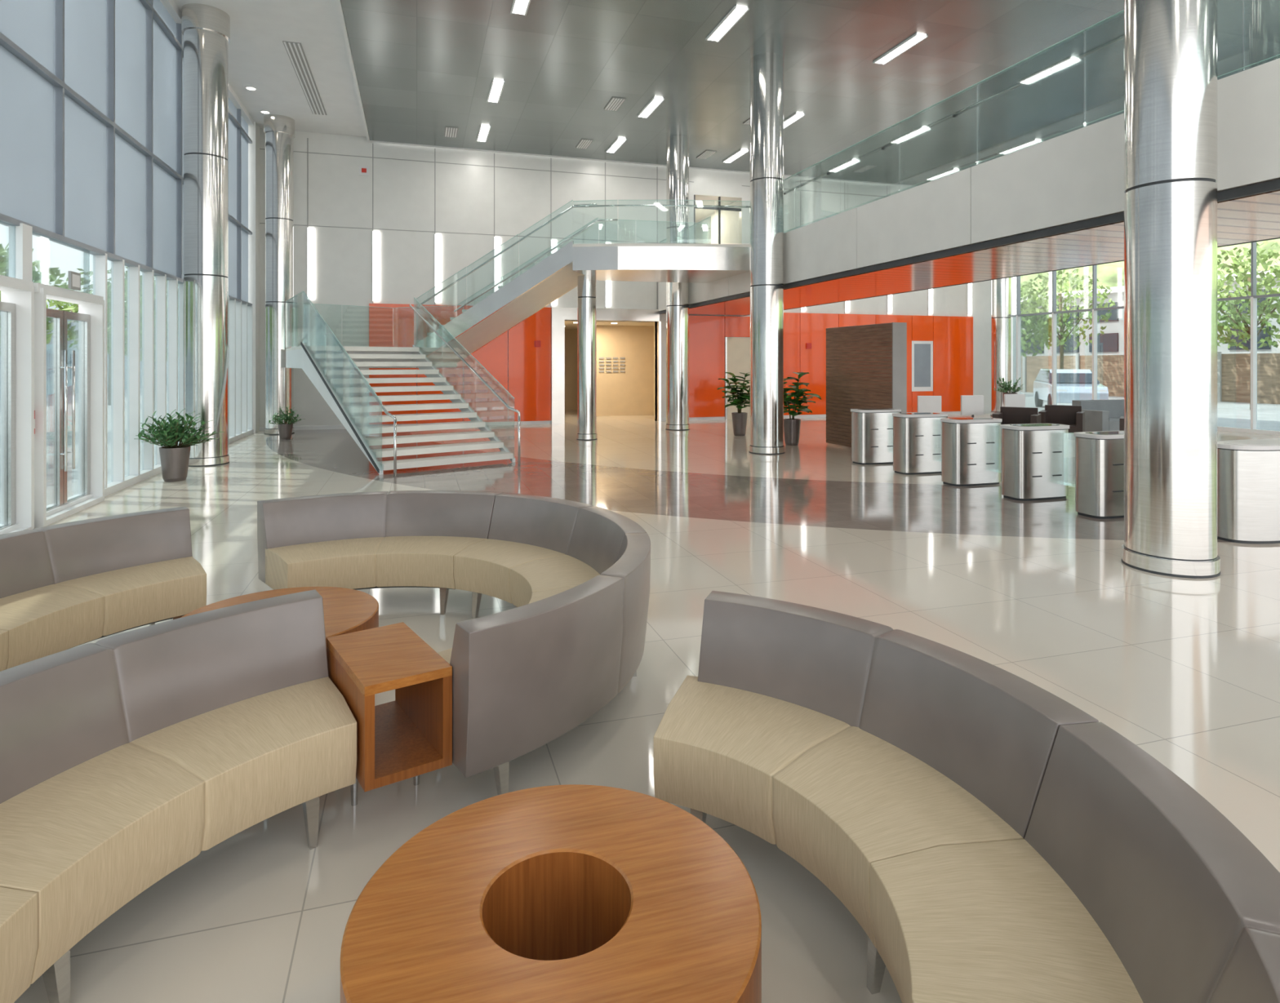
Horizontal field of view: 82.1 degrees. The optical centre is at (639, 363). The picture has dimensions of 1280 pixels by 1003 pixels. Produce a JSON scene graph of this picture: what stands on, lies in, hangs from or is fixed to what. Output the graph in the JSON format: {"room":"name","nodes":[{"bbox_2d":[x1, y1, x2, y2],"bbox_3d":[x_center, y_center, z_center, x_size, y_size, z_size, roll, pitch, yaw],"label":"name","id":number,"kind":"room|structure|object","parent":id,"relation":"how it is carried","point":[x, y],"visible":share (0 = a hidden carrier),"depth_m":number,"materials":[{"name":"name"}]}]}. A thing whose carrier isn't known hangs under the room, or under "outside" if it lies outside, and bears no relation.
{"room":"office building lobby","nodes":[
{"label":"office building lobby","id":0,"kind":"room"},
{"bbox_2d":[248,121,259,432],"bbox_3d":[-9.945,-2.160,18.665,0.420,7.820,0.500,0,0,-17],"label":"wall","id":1,"kind":"structure","parent":0,"point":[253,131],"depth_m":18.48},
{"bbox_2d":[0,0,53,74],"bbox_3d":[-6.616,-3.766,7.948,0.006,0.855,1.131,0,0,-17],"label":"roller shades","id":2,"kind":"object","parent":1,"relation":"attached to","point":[28,24],"depth_m":8.02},
{"bbox_2d":[0,44,53,232],"bbox_3d":[-6.616,-2.360,7.948,0.006,1.699,1.131,0,0,-17],"label":"roller shades","id":3,"kind":"object","parent":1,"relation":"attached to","point":[26,142],"depth_m":7.89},
{"bbox_2d":[0,221,104,533],"bbox_3d":[-6.459,0.150,7.705,0.260,3.200,3.500,0,0,-17],"label":"entrance door","id":4,"kind":"structure","parent":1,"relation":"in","point":[52,361],"depth_m":8.03,"materials":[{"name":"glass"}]},
{"bbox_2d":[67,271,80,290],"bbox_3d":[-6.534,-0.950,8.492,0.033,0.200,0.250,0,0,-17],"label":"exit sign","id":5,"kind":"object","parent":4,"relation":"attached to","point":[73,278],"visible":1,"depth_m":8.45,"materials":[{"name":"white plastic"}]},
{"bbox_2d":[64,0,106,115],"bbox_3d":[-7.039,-4.118,9.340,0.006,1.559,1.202,0,0,-17],"label":"roller shades","id":6,"kind":"object","parent":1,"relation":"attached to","point":[85,20],"depth_m":9.35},
{"bbox_2d":[64,93,106,251],"bbox_3d":[-7.039,-2.360,9.340,0.006,1.699,1.202,0,0,-17],"label":"roller shades","id":7,"kind":"object","parent":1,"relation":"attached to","point":[85,135],"depth_m":9.28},
{"bbox_2d":[0,0,253,534],"bbox_3d":[-6.078,-2.159,6.245,0.200,7.819,25.344,0,0,-17],"label":"window frame","id":8,"kind":"structure","parent":1,"relation":"attached to","point":[240,312],"depth_m":11.39,"materials":[{"name":"white paint"}]},
{"bbox_2d":[115,0,145,146],"bbox_3d":[-7.480,-4.414,10.790,0.006,2.151,1.157,0,0,-17],"label":"roller shades","id":9,"kind":"object","parent":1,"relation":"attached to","point":[130,15],"depth_m":10.79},
{"bbox_2d":[115,133,145,265],"bbox_3d":[-7.480,-2.360,10.790,0.006,1.699,1.157,0,0,-17],"label":"roller shades","id":10,"kind":"object","parent":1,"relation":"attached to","point":[130,163],"depth_m":10.76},
{"bbox_2d":[88,253,179,484],"bbox_3d":[-6.128,-2.140,6.238,0.012,7.580,25.300,0,0,-17],"label":"window","id":11,"kind":"structure","parent":1,"relation":"in","point":[109,264],"depth_m":10.74,"materials":[{"name":"clear glass"}]},
{"bbox_2d":[152,18,176,171],"bbox_3d":[-7.923,-4.414,12.250,0.006,2.151,1.160,0,0,-17],"label":"roller shades","id":12,"kind":"object","parent":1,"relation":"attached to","point":[164,52],"depth_m":12.23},
{"bbox_2d":[152,161,176,276],"bbox_3d":[-7.923,-2.360,12.250,0.006,1.698,1.160,0,0,-17],"label":"roller shades","id":13,"kind":"object","parent":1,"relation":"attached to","point":[164,185],"depth_m":12.23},
{"bbox_2d":[227,117,236,219],"bbox_3d":[-9.282,-4.415,16.722,0.006,2.149,0.773,0,0,-17],"label":"roller shades","id":14,"kind":"object","parent":1,"relation":"attached to","point":[232,161],"depth_m":16.72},
{"bbox_2d":[173,0,366,137],"bbox_3d":[-4.986,-6.170,6.951,3.100,0.200,26.200,0,0,-17],"label":"ceiling","id":15,"kind":"structure","parent":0,"point":[259,58],"depth_m":14.78,"materials":[{"name":"paint"}]},
{"bbox_2d":[282,40,326,115],"bbox_3d":[-7.192,-6.055,15.896,0.320,0.030,4.200,0,0,-17],"label":"diffuser","id":16,"kind":"object","parent":15,"relation":"in","point":[295,51],"depth_m":15.49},
{"bbox_2d":[564,320,654,420],"bbox_3d":[-1.055,0.200,24.972,4.700,3.100,6.000,0,0,-17],"label":"wall","id":17,"kind":"structure","parent":0,"point":[631,392],"depth_m":24.57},
{"bbox_2d":[599,357,625,372],"bbox_3d":[-0.929,0.055,24.367,0.890,0.490,0.030,0,0,-17],"label":"sign","id":18,"kind":"object","parent":17,"relation":"attached to","point":[599,357],"depth_m":24.35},
{"bbox_2d":[259,128,1013,426],"bbox_3d":[1.521,-2.160,22.514,24.600,7.820,0.200,0,0,-17],"label":"wall","id":19,"kind":"structure","parent":0,"point":[403,191],"depth_m":20.43,"materials":[{"name":"paint"}]},
{"bbox_2d":[306,227,315,299],"bbox_3d":[-8.646,-2.610,19.291,0.190,1.880,0.042,0,0,-17],"label":"strip light","id":20,"kind":"object","parent":19,"relation":"attached to","point":[310,231],"visible":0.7,"depth_m":19.29,"materials":[{"name":"white"}]},
{"bbox_2d":[359,165,368,176],"bbox_3d":[-7.387,-5.150,19.671,0.240,0.240,0.058,0,0,-17],"label":"fire alarm strobe","id":21,"kind":"object","parent":19,"relation":"attached to","point":[363,171],"visible":1,"depth_m":19.65,"materials":[{"name":"red plastic"}]},
{"bbox_2d":[372,231,379,301],"bbox_3d":[-7.106,-2.610,19.759,0.190,1.880,0.042,0,0,-17],"label":"strip light","id":22,"kind":"object","parent":19,"relation":"attached to","point":[375,234],"visible":1,"depth_m":19.75,"materials":[{"name":"white"}]},
{"bbox_2d":[434,234,441,302],"bbox_3d":[-5.565,-2.610,20.227,0.190,1.880,0.042,0,0,-17],"label":"strip light","id":23,"kind":"object","parent":19,"relation":"attached to","point":[437,237],"visible":1,"depth_m":20.22,"materials":[{"name":"white"}]},
{"bbox_2d":[493,236,500,292],"bbox_3d":[-4.025,-2.610,20.695,0.190,1.880,0.042,0,0,-17],"label":"strip light","id":24,"kind":"object","parent":19,"relation":"attached to","point":[496,240],"visible":0.59,"depth_m":20.68,"materials":[{"name":"white"}]},
{"bbox_2d":[550,240,556,305],"bbox_3d":[-2.484,-2.610,21.163,0.190,1.880,0.042,0,0,-17],"label":"strip light","id":25,"kind":"object","parent":19,"relation":"attached to","point":[553,242],"visible":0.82,"depth_m":21.15,"materials":[{"name":"white"}]},
{"bbox_2d":[551,307,661,424],"bbox_3d":[-0.995,0.075,21.677,3.300,3.350,0.340,0,0,-17],"label":"trim","id":26,"kind":"structure","parent":19,"relation":"attached to","point":[558,315],"depth_m":21.14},
{"bbox_2d":[604,242,611,306],"bbox_3d":[-0.944,-2.610,21.631,0.190,1.880,0.042,0,0,-17],"label":"strip light","id":27,"kind":"object","parent":19,"relation":"attached to","point":[607,283],"visible":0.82,"depth_m":21.63,"materials":[{"name":"white"}]},
{"bbox_2d":[259,411,960,431],"bbox_3d":[0.790,1.700,22.167,22.400,0.100,0.040,0,0,-17],"label":"baseboard","id":28,"kind":"structure","parent":19,"relation":"attached to","point":[547,422],"depth_m":21.07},
{"bbox_2d":[259,137,967,316],"bbox_3d":[1.551,-3.760,22.416,24.000,4.300,0.006,0,0,-17],"label":"joint","id":29,"kind":"object","parent":19,"relation":"in","point":[307,152],"depth_m":20.66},
{"bbox_2d":[368,303,973,424],"bbox_3d":[2.120,0.025,22.555,19.614,3.250,0.050,0,0,-17],"label":"cladding","id":30,"kind":"object","parent":19,"relation":"attached to","point":[523,369],"visible":0.5,"depth_m":22.51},
{"bbox_2d":[911,341,933,391],"bbox_3d":[9.525,0.100,24.808,0.850,1.700,0.045,0,0,-17],"label":"interior window","id":31,"kind":"structure","parent":30,"relation":"attached to","point":[922,351],"depth_m":24.79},
{"bbox_2d":[724,337,750,419],"bbox_3d":[3.193,0.475,22.858,1.160,2.550,0.095,0,0,-17],"label":"door","id":32,"kind":"structure","parent":19,"relation":"in","point":[737,349],"depth_m":22.81,"materials":[{"name":"wood"}]},
{"bbox_2d":[886,294,892,313],"bbox_3d":[8.299,-2.610,24.439,0.190,1.880,0.042,0,0,-17],"label":"strip light","id":33,"kind":"object","parent":19,"relation":"attached to","point":[889,298],"visible":0.41,"depth_m":24.42,"materials":[{"name":"white"}]},
{"bbox_2d":[927,288,933,314],"bbox_3d":[9.839,-2.610,24.907,0.190,1.880,0.042,0,0,-17],"label":"strip light","id":34,"kind":"object","parent":19,"relation":"attached to","point":[930,292],"visible":0.41,"depth_m":24.89,"materials":[{"name":"white"}]},
{"bbox_2d":[966,283,972,315],"bbox_3d":[11.380,-2.610,25.375,0.190,1.880,0.042,0,0,-17],"label":"strip light","id":35,"kind":"object","parent":19,"relation":"attached to","point":[969,286],"visible":0.59,"depth_m":25.36,"materials":[{"name":"white"}]},
{"bbox_2d":[1013,272,1231,427],"bbox_3d":[16.858,-2.140,13.483,0.012,7.580,25.800,0,0,-17],"label":"window","id":36,"kind":"structure","parent":19,"relation":"in","point":[1033,286],"depth_m":25.06,"materials":[{"name":"clear glass"}]},
{"bbox_2d":[1011,242,1279,435],"bbox_3d":[16.815,-2.159,13.454,0.200,7.819,25.830,0,0,-17],"label":"window frame","id":37,"kind":"structure","parent":19,"relation":"attached to","point":[1253,297],"depth_m":22.62,"materials":[{"name":"white paint"}]},
{"bbox_2d":[13,409,1279,1002],"bbox_3d":[4.428,1.800,12.946,24.600,0.100,32.200,0,0,-17],"label":"floor","id":38,"kind":"structure","parent":0,"point":[1042,593],"depth_m":4.96,"materials":[{"name":"tile"}]},
{"bbox_2d":[0,506,206,671],"bbox_3d":[-3.223,1.373,3.621,1.148,0.755,2.960,0,0,-4],"label":"curved sofa","id":39,"kind":"object","parent":38,"relation":"on","point":[64,586],"visible":0.91,"depth_m":4.34,"materials":[{"name":"beige fabric"}]},
{"bbox_2d":[0,630,8,671],"bbox_3d":[-3.118,1.420,3.014,0.617,0.260,1.465,0,0,-30],"label":"seat cushion","id":40,"kind":"object","parent":39,"relation":"on","point":[3,633],"depth_m":3.59,"materials":[{"name":"beige fabric"}]},
{"bbox_2d":[0,556,206,669],"bbox_3d":[-3.195,1.420,4.224,0.622,0.260,1.492,0,0,23],"label":"seat cushion","id":41,"kind":"object","parent":39,"relation":"on","point":[40,620],"depth_m":4.20,"materials":[{"name":"beige fabric"}]},
{"bbox_2d":[0,589,356,1002],"bbox_3d":[-1.617,1.373,1.836,1.096,0.755,2.803,0,0,2],"label":"curved sofa","id":42,"kind":"object","parent":38,"relation":"on","point":[128,757],"visible":1,"depth_m":2.40,"materials":[{"name":"beige fabric"}]},
{"bbox_2d":[0,887,37,1002],"bbox_3d":[-1.569,1.420,1.263,0.590,0.260,1.386,0,0,-24],"label":"seat cushion","id":43,"kind":"object","parent":42,"relation":"on","point":[18,905],"depth_m":1.78,"materials":[{"name":"beige fabric"}]},
{"bbox_2d":[135,408,224,482],"bbox_3d":[-6.924,1.220,10.974,1.196,1.060,0.983,0,0,-17],"label":"potted shrub","id":44,"kind":"object","parent":38,"relation":"on","point":[174,458],"visible":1,"depth_m":10.85,"materials":[{"name":"green plant"}]},
{"bbox_2d":[181,3,230,466],"bbox_3d":[-7.535,-2.160,12.761,0.730,7.820,0.730,0,0,-17],"label":"steel column","id":45,"kind":"structure","parent":38,"relation":"on","point":[205,28],"depth_m":12.49,"materials":[{"name":"metal"}]},
{"bbox_2d":[263,114,294,435],"bbox_3d":[-8.972,-2.160,18.281,0.700,7.820,0.700,0,0,-17],"label":"steel column","id":46,"kind":"structure","parent":38,"relation":"on","point":[278,130],"depth_m":18.00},
{"bbox_2d":[180,586,378,644],"bbox_3d":[-1.910,1.540,3.880,1.000,0.420,1.000,0,0,-17],"label":"round coffee table","id":47,"kind":"object","parent":38,"relation":"on","point":[345,611],"visible":0.2,"depth_m":4.01,"materials":[{"name":"brown wood"}]},
{"bbox_2d":[266,406,303,439],"bbox_3d":[-8.148,1.367,16.998,0.769,0.766,0.724,0,0,-17],"label":"potted shrub","id":48,"kind":"object","parent":38,"relation":"on","point":[285,430],"visible":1,"depth_m":16.88,"materials":[{"name":"green plant"}]},
{"bbox_2d":[326,622,452,806],"bbox_3d":[-1.030,1.460,2.983,0.326,0.580,0.595,0,0,-35],"label":"wood side table","id":49,"kind":"object","parent":38,"relation":"on","point":[410,735],"visible":0.75,"depth_m":2.87,"materials":[{"name":"brown wood"}]},
{"bbox_2d":[257,490,650,795],"bbox_3d":[-1.010,1.373,4.573,1.779,0.755,3.359,0,0,-40],"label":"curved sofa","id":50,"kind":"object","parent":38,"relation":"on","point":[576,575],"visible":0.95,"depth_m":4.61,"materials":[{"name":"beige fabric"}]},
{"bbox_2d":[265,536,487,590],"bbox_3d":[-1.840,1.420,5.205,1.543,0.260,0.680,0,0,-17],"label":"seat cushion","id":51,"kind":"object","parent":50,"relation":"on","point":[353,562],"depth_m":5.07,"materials":[{"name":"beige fabric"}]},
{"bbox_2d":[437,586,575,663],"bbox_3d":[-0.534,1.420,3.615,0.624,0.260,1.538,0,0,23],"label":"seat cushion","id":52,"kind":"object","parent":50,"relation":"on","point":[540,594],"depth_m":4.15,"materials":[{"name":"beige fabric"}]},
{"bbox_2d":[453,538,599,607],"bbox_3d":[-0.706,1.420,4.817,0.619,0.260,1.516,0,0,-39],"label":"seat cushion","id":53,"kind":"object","parent":50,"relation":"on","point":[514,571],"depth_m":4.85,"materials":[{"name":"beige fabric"}]},
{"bbox_2d":[285,200,750,476],"bbox_3d":[-2.855,-0.879,16.975,8.871,5.258,8.135,0,0,-36],"label":"staircase","id":54,"kind":"structure","parent":38,"relation":"on","point":[442,353],"depth_m":15.40,"materials":[{"name":"metal"}]},
{"bbox_2d":[340,784,761,1002],"bbox_3d":[-0.205,1.540,1.825,1.000,0.420,1.000,0,0,-17],"label":"round coffee table","id":55,"kind":"object","parent":38,"relation":"on","point":[566,893],"visible":1,"depth_m":1.86,"materials":[{"name":"brown wood"}]},
{"bbox_2d":[576,275,597,440],"bbox_3d":[-1.218,-0.120,16.875,0.470,3.740,0.470,0,0,-17],"label":"steel column","id":56,"kind":"structure","parent":38,"relation":"on","point":[587,285],"depth_m":16.69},
{"bbox_2d":[665,134,689,430],"bbox_3d":[0.995,-2.100,19.428,0.640,7.700,0.640,0,0,-17],"label":"steel column","id":57,"kind":"structure","parent":38,"relation":"on","point":[677,145],"depth_m":19.16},
{"bbox_2d":[717,372,750,435],"bbox_3d":[2.385,0.986,17.752,1.058,1.529,1.059,0,0,-17],"label":"plant","id":58,"kind":"object","parent":38,"relation":"on","point":[739,419],"visible":0.92,"depth_m":17.65,"materials":[{"name":"green plant"}]},
{"bbox_2d":[748,52,784,454],"bbox_3d":[2.483,-2.100,14.393,0.690,7.700,0.690,0,0,-17],"label":"steel column","id":59,"kind":"structure","parent":38,"relation":"on","point":[766,69],"depth_m":14.11,"materials":[{"name":"metal"}]},
{"bbox_2d":[783,372,821,445],"bbox_3d":[3.257,0.973,15.659,1.024,1.554,1.062,0,0,-17],"label":"plant","id":60,"kind":"object","parent":38,"relation":"on","point":[791,426],"visible":0.87,"depth_m":15.60,"materials":[{"name":"green plant"}]},
{"bbox_2d":[826,322,906,449],"bbox_3d":[4.458,0.500,14.669,0.300,2.500,2.320,0,0,-17],"label":"wall","id":61,"kind":"structure","parent":38,"relation":"on","point":[866,366],"depth_m":14.50,"materials":[{"name":"wood"}]},
{"bbox_2d":[850,408,901,464],"bbox_3d":[4.189,1.278,12.817,0.892,0.944,0.632,0,0,-17],"label":"pedestal","id":62,"kind":"object","parent":38,"relation":"on","point":[872,429],"visible":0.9,"depth_m":12.70,"materials":[{"name":"metal"}]},
{"bbox_2d":[892,412,947,475],"bbox_3d":[4.532,1.278,11.688,0.892,0.944,0.632,0,0,-17],"label":"pedestal","id":63,"kind":"object","parent":38,"relation":"on","point":[917,437],"visible":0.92,"depth_m":11.58,"materials":[{"name":"metal"}]},
{"bbox_2d":[917,395,941,413],"bbox_3d":[6.216,1.225,16.018,0.580,1.050,0.568,0,0,3],"label":"monitor","id":64,"kind":"object","parent":38,"relation":"on","point":[925,403],"visible":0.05,"depth_m":15.73,"materials":[{"name":"plastic"}]},
{"bbox_2d":[653,591,1279,1002],"bbox_3d":[0.688,1.373,1.974,1.202,0.755,2.589,0,0,-17],"label":"curved sofa","id":65,"kind":"object","parent":38,"relation":"on","point":[989,838],"visible":0.99,"depth_m":2.00,"materials":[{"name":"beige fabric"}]},
{"bbox_2d":[870,839,1143,1002],"bbox_3d":[0.737,1.420,1.441,0.605,0.260,1.323,0,0,21],"label":"seat cushion","id":66,"kind":"object","parent":65,"relation":"on","point":[953,921],"depth_m":1.70,"materials":[{"name":"beige fabric"}]},
{"bbox_2d":[940,417,1002,486],"bbox_3d":[4.864,1.278,10.597,0.892,0.944,0.632,0,0,-17],"label":"pedestal","id":67,"kind":"object","parent":38,"relation":"on","point":[971,447],"visible":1,"depth_m":10.50,"materials":[{"name":"metal"}]},
{"bbox_2d":[960,395,983,417],"bbox_3d":[7.209,1.225,16.213,0.579,1.050,0.568,0,0,-3],"label":"monitor","id":68,"kind":"object","parent":38,"relation":"on","point":[971,405],"visible":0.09,"depth_m":15.93,"materials":[{"name":"plastic"}]},
{"bbox_2d":[990,277,1011,416],"bbox_3d":[12.012,-2.100,24.448,0.640,7.700,0.640,0,0,-17],"label":"steel column","id":69,"kind":"structure","parent":38,"relation":"on","point":[1001,289],"depth_m":24.21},
{"bbox_2d":[991,394,1025,417],"bbox_3d":[8.400,1.225,16.762,0.587,1.050,0.587,0,0,-17],"label":"monitor","id":70,"kind":"object","parent":38,"relation":"on","point":[1010,400],"visible":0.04,"depth_m":16.50,"materials":[{"name":"plastic"}]},
{"bbox_2d":[993,377,1024,406],"bbox_3d":[10.563,1.076,21.014,0.827,1.348,0.794,0,0,28],"label":"potted shrub","id":71,"kind":"object","parent":38,"relation":"on","point":[1004,390],"visible":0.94,"depth_m":20.95,"materials":[{"name":"green plant"}]},
{"bbox_2d":[992,406,1040,424],"bbox_3d":[7.813,1.340,15.232,0.820,0.820,0.710,0,0,35],"label":"lounge armchair","id":72,"kind":"object","parent":38,"relation":"on","point":[1010,415],"visible":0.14,"depth_m":15.40,"materials":[{"name":"leather"}]},
{"bbox_2d":[1000,423,1075,501],"bbox_3d":[5.198,1.278,9.497,0.892,0.944,0.632,0,0,-17],"label":"pedestal","id":73,"kind":"object","parent":38,"relation":"on","point":[1038,460],"visible":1,"depth_m":9.41,"materials":[{"name":"metal"}]},
{"bbox_2d":[1038,404,1084,432],"bbox_3d":[9.161,1.340,15.955,0.820,0.820,0.710,0,0,35],"label":"lounge armchair","id":74,"kind":"object","parent":38,"relation":"on","point":[1073,416],"visible":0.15,"depth_m":16.07,"materials":[{"name":"leather"}]},
{"bbox_2d":[1071,399,1124,431],"bbox_3d":[11.767,1.325,17.684,2.800,0.850,1.019,0,0,-17],"label":"lounge sofa","id":75,"kind":"object","parent":38,"relation":"on","point":[1100,415],"visible":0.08,"depth_m":17.27,"materials":[{"name":"grey fabric"}]},
{"bbox_2d":[1074,431,1124,519],"bbox_3d":[5.526,1.278,8.416,0.892,0.944,0.632,0,0,-17],"label":"pedestal","id":76,"kind":"object","parent":38,"relation":"on","point":[1099,455],"visible":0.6,"depth_m":8.28,"materials":[{"name":"metal"}]},
{"bbox_2d":[1119,416,1124,431],"bbox_3d":[9.647,1.340,14.013,0.820,0.820,0.710,0,0,35],"label":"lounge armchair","id":77,"kind":"object","parent":38,"relation":"on","point":[1122,418],"visible":0.02,"depth_m":13.94,"materials":[{"name":"leather"}]},
{"bbox_2d":[1121,0,1220,578],"bbox_3d":[4.551,-2.100,6.316,0.690,7.700,0.690,0,0,-17],"label":"steel column","id":78,"kind":"structure","parent":38,"relation":"on","point":[1171,46],"depth_m":6.06,"materials":[{"name":"metal"}]},
{"bbox_2d":[1217,438,1279,543],"bbox_3d":[6.568,1.273,7.482,1.741,0.954,0.544,0,0,-17],"label":"reception desk","id":79,"kind":"object","parent":38,"relation":"on","point":[1248,470],"visible":0.87,"depth_m":7.12,"materials":[{"name":"metal"}]},
{"bbox_2d":[693,195,741,244],"bbox_3d":[1.813,-3.850,24.647,1.800,2.800,4.090,0,0,-17],"label":"wall","id":80,"kind":"structure","parent":0,"point":[724,220],"depth_m":23.76,"materials":[{"name":"white paint"}]},
{"bbox_2d":[336,0,1279,186],"bbox_3d":[6.789,-6.030,10.403,21.560,0.240,25.960,0,0,-17],"label":"ceiling","id":81,"kind":"structure","parent":0,"point":[420,68],"depth_m":14.57,"materials":[{"name":"paint"}]},
{"bbox_2d":[444,126,458,137],"bbox_3d":[-4.855,-5.938,18.905,0.320,0.025,0.800,0,0,-17],"label":"air diffuser","id":82,"kind":"object","parent":81,"relation":"in","point":[449,131],"depth_m":18.84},
{"bbox_2d":[475,125,490,142],"bbox_3d":[-4.061,-5.935,19.042,0.260,0.030,1.300,0,0,-17],"label":"strip light","id":83,"kind":"object","parent":81,"relation":"in","point":[483,132],"depth_m":18.99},
{"bbox_2d":[486,80,505,103],"bbox_3d":[-3.160,-5.935,16.076,0.260,0.030,1.300,0,0,-17],"label":"strip light","id":84,"kind":"object","parent":81,"relation":"in","point":[496,86],"depth_m":15.99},
{"bbox_2d":[510,0,530,16],"bbox_3d":[-1.881,-5.935,11.866,0.260,0.030,1.300,0,0,-17],"label":"strip light","id":85,"kind":"object","parent":81,"relation":"in","point":[519,6],"depth_m":12.22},
{"bbox_2d":[575,138,593,149],"bbox_3d":[-1.507,-5.938,19.922,0.320,0.025,0.800,0,0,-17],"label":"air diffuser","id":86,"kind":"object","parent":81,"relation":"in","point":[584,144],"depth_m":19.87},
{"bbox_2d":[604,97,626,111],"bbox_3d":[-0.576,-5.938,16.861,0.320,0.025,0.800,0,0,-17],"label":"air diffuser","id":87,"kind":"object","parent":81,"relation":"in","point":[615,104],"depth_m":16.82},
{"bbox_2d":[604,137,626,153],"bbox_3d":[-0.664,-5.935,20.074,0.260,0.030,1.300,0,0,-17],"label":"strip light","id":88,"kind":"object","parent":81,"relation":"in","point":[618,142],"depth_m":20.01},
{"bbox_2d":[636,97,664,118],"bbox_3d":[0.237,-5.935,17.108,0.260,0.030,1.300,0,0,-17],"label":"strip light","id":89,"kind":"object","parent":81,"relation":"in","point":[653,104],"depth_m":17.05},
{"bbox_2d":[696,150,716,159],"bbox_3d":[1.890,-5.938,20.954,0.320,0.025,0.800,0,0,-17],"label":"air diffuser","id":90,"kind":"object","parent":81,"relation":"in","point":[706,154],"depth_m":20.91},
{"bbox_2d":[705,5,749,42],"bbox_3d":[1.516,-5.935,12.898,0.260,0.030,1.300,0,0,-17],"label":"strip light","id":91,"kind":"object","parent":81,"relation":"in","point":[731,20],"depth_m":12.84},
{"bbox_2d":[721,149,749,163],"bbox_3d":[2.733,-5.935,21.106,0.260,0.030,1.300,0,0,-17],"label":"strip light","id":92,"kind":"object","parent":81,"relation":"in","point":[740,153],"depth_m":21.03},
{"bbox_2d":[783,113,804,128],"bbox_3d":[3.634,-5.935,18.140,0.260,0.030,1.300,0,0,-17],"label":"strip light","id":93,"kind":"object","parent":81,"relation":"in","point":[796,117],"depth_m":17.86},
{"bbox_2d":[872,34,927,65],"bbox_3d":[4.913,-5.935,13.930,0.260,0.030,1.300,0,0,-17],"label":"strip light","id":94,"kind":"object","parent":81,"relation":"in","point":[915,39],"depth_m":13.87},
{"bbox_2d":[657,57,1279,315],"bbox_3d":[5.674,-2.015,10.048,2.840,1.090,25.930,0,0,-17],"label":"walkway","id":95,"kind":"object","parent":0,"point":[1057,203],"visible":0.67,"depth_m":9.23,"materials":[{"name":"white paint"}]},
{"bbox_2d":[659,0,1279,244],"bbox_3d":[5.678,-3.104,10.034,2.783,1.068,25.900,0,0,-17],"label":"glass balustrade","id":96,"kind":"object","parent":95,"relation":"on","point":[1039,98],"visible":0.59,"depth_m":9.85,"materials":[{"name":"glass"}]},
{"label":"outside","id":97,"kind":"structure","parent":0,"visible":0},
{"bbox_2d":[1043,395,1279,431],"bbox_3d":[-4.361,1.960,14.352,180.000,0.180,150.000,0,0,-17],"label":"ground","id":98,"kind":"structure","parent":97,"point":[1233,415],"depth_m":26.50,"materials":[{"name":"concrete"}]},
{"bbox_2d":[0,290,74,311],"bbox_3d":[-17.206,-0.732,18.817,4.528,5.268,4.393,0,0,-17],"label":"tree","id":99,"kind":"object","parent":98,"relation":"on","point":[56,302],"visible":0.04,"depth_m":20.01,"materials":[{"name":"green plant"}]},
{"bbox_2d":[46,299,78,313],"bbox_3d":[-23.502,-1.239,32.556,5.090,6.280,5.119,0,0,-17],"label":"tree","id":100,"kind":"object","parent":98,"relation":"on","point":[75,306],"visible":0.02,"depth_m":31.53,"materials":[{"name":"green plant"}]},
{"bbox_2d":[1042,293,1059,351],"bbox_3d":[18.335,-0.967,35.899,3.699,5.737,3.662,0,0,-17],"label":"tree","id":101,"kind":"object","parent":98,"relation":"on","point":[1049,334],"visible":0.07,"depth_m":34.97,"materials":[{"name":"green plant"}]},
{"bbox_2d":[1041,368,1108,404],"bbox_3d":[17.315,1.050,29.731,1.860,1.640,4.526,0,0,19],"label":"car","id":102,"kind":"object","parent":98,"relation":"on","point":[1072,384],"visible":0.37,"depth_m":28.49,"materials":[{"name":"paint"}]},
{"bbox_2d":[1042,269,1115,368],"bbox_3d":[23.209,-1.713,40.495,5.058,7.228,5.036,0,0,-17],"label":"tree","id":103,"kind":"object","parent":98,"relation":"on","point":[1063,317],"visible":0.57,"depth_m":39.84,"materials":[{"name":"green plant"}]},
{"bbox_2d":[1041,351,1279,404],"bbox_3d":[27.351,0.660,39.664,0.600,2.420,80.000,0,0,-17],"label":"wall","id":104,"kind":"structure","parent":98,"relation":"on","point":[1233,371],"depth_m":35.41,"materials":[{"name":"concrete"}]},
{"bbox_2d":[1041,270,1279,355],"bbox_3d":[39.459,-1.890,55.884,9.000,7.520,37.000,0,0,-17],"label":"building","id":105,"kind":"structure","parent":98,"relation":"on","point":[1112,342],"depth_m":54.97,"materials":[{"name":"concrete"}]},
{"bbox_2d":[1217,284,1244,346],"bbox_3d":[26.127,-1.232,35.141,4.285,6.267,4.326,0,0,-17],"label":"tree","id":106,"kind":"object","parent":98,"relation":"on","point":[1220,331],"visible":0.06,"depth_m":34.10,"materials":[{"name":"green plant"}]},
{"bbox_2d":[1217,240,1279,409],"bbox_3d":[24.481,-1.486,29.395,4.437,6.775,4.475,0,0,-17],"label":"tree","id":107,"kind":"object","parent":98,"relation":"on","point":[1241,274],"visible":0.62,"depth_m":29.12,"materials":[{"name":"green plant"}]},
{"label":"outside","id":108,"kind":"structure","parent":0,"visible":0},
{"bbox_2d":[1044,239,1279,294],"bbox_3d":[59.435,-8.995,62.372,26.000,21.890,124.800,0,0,-17],"label":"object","id":109,"kind":"structure","parent":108,"point":[1112,274],"depth_m":84.05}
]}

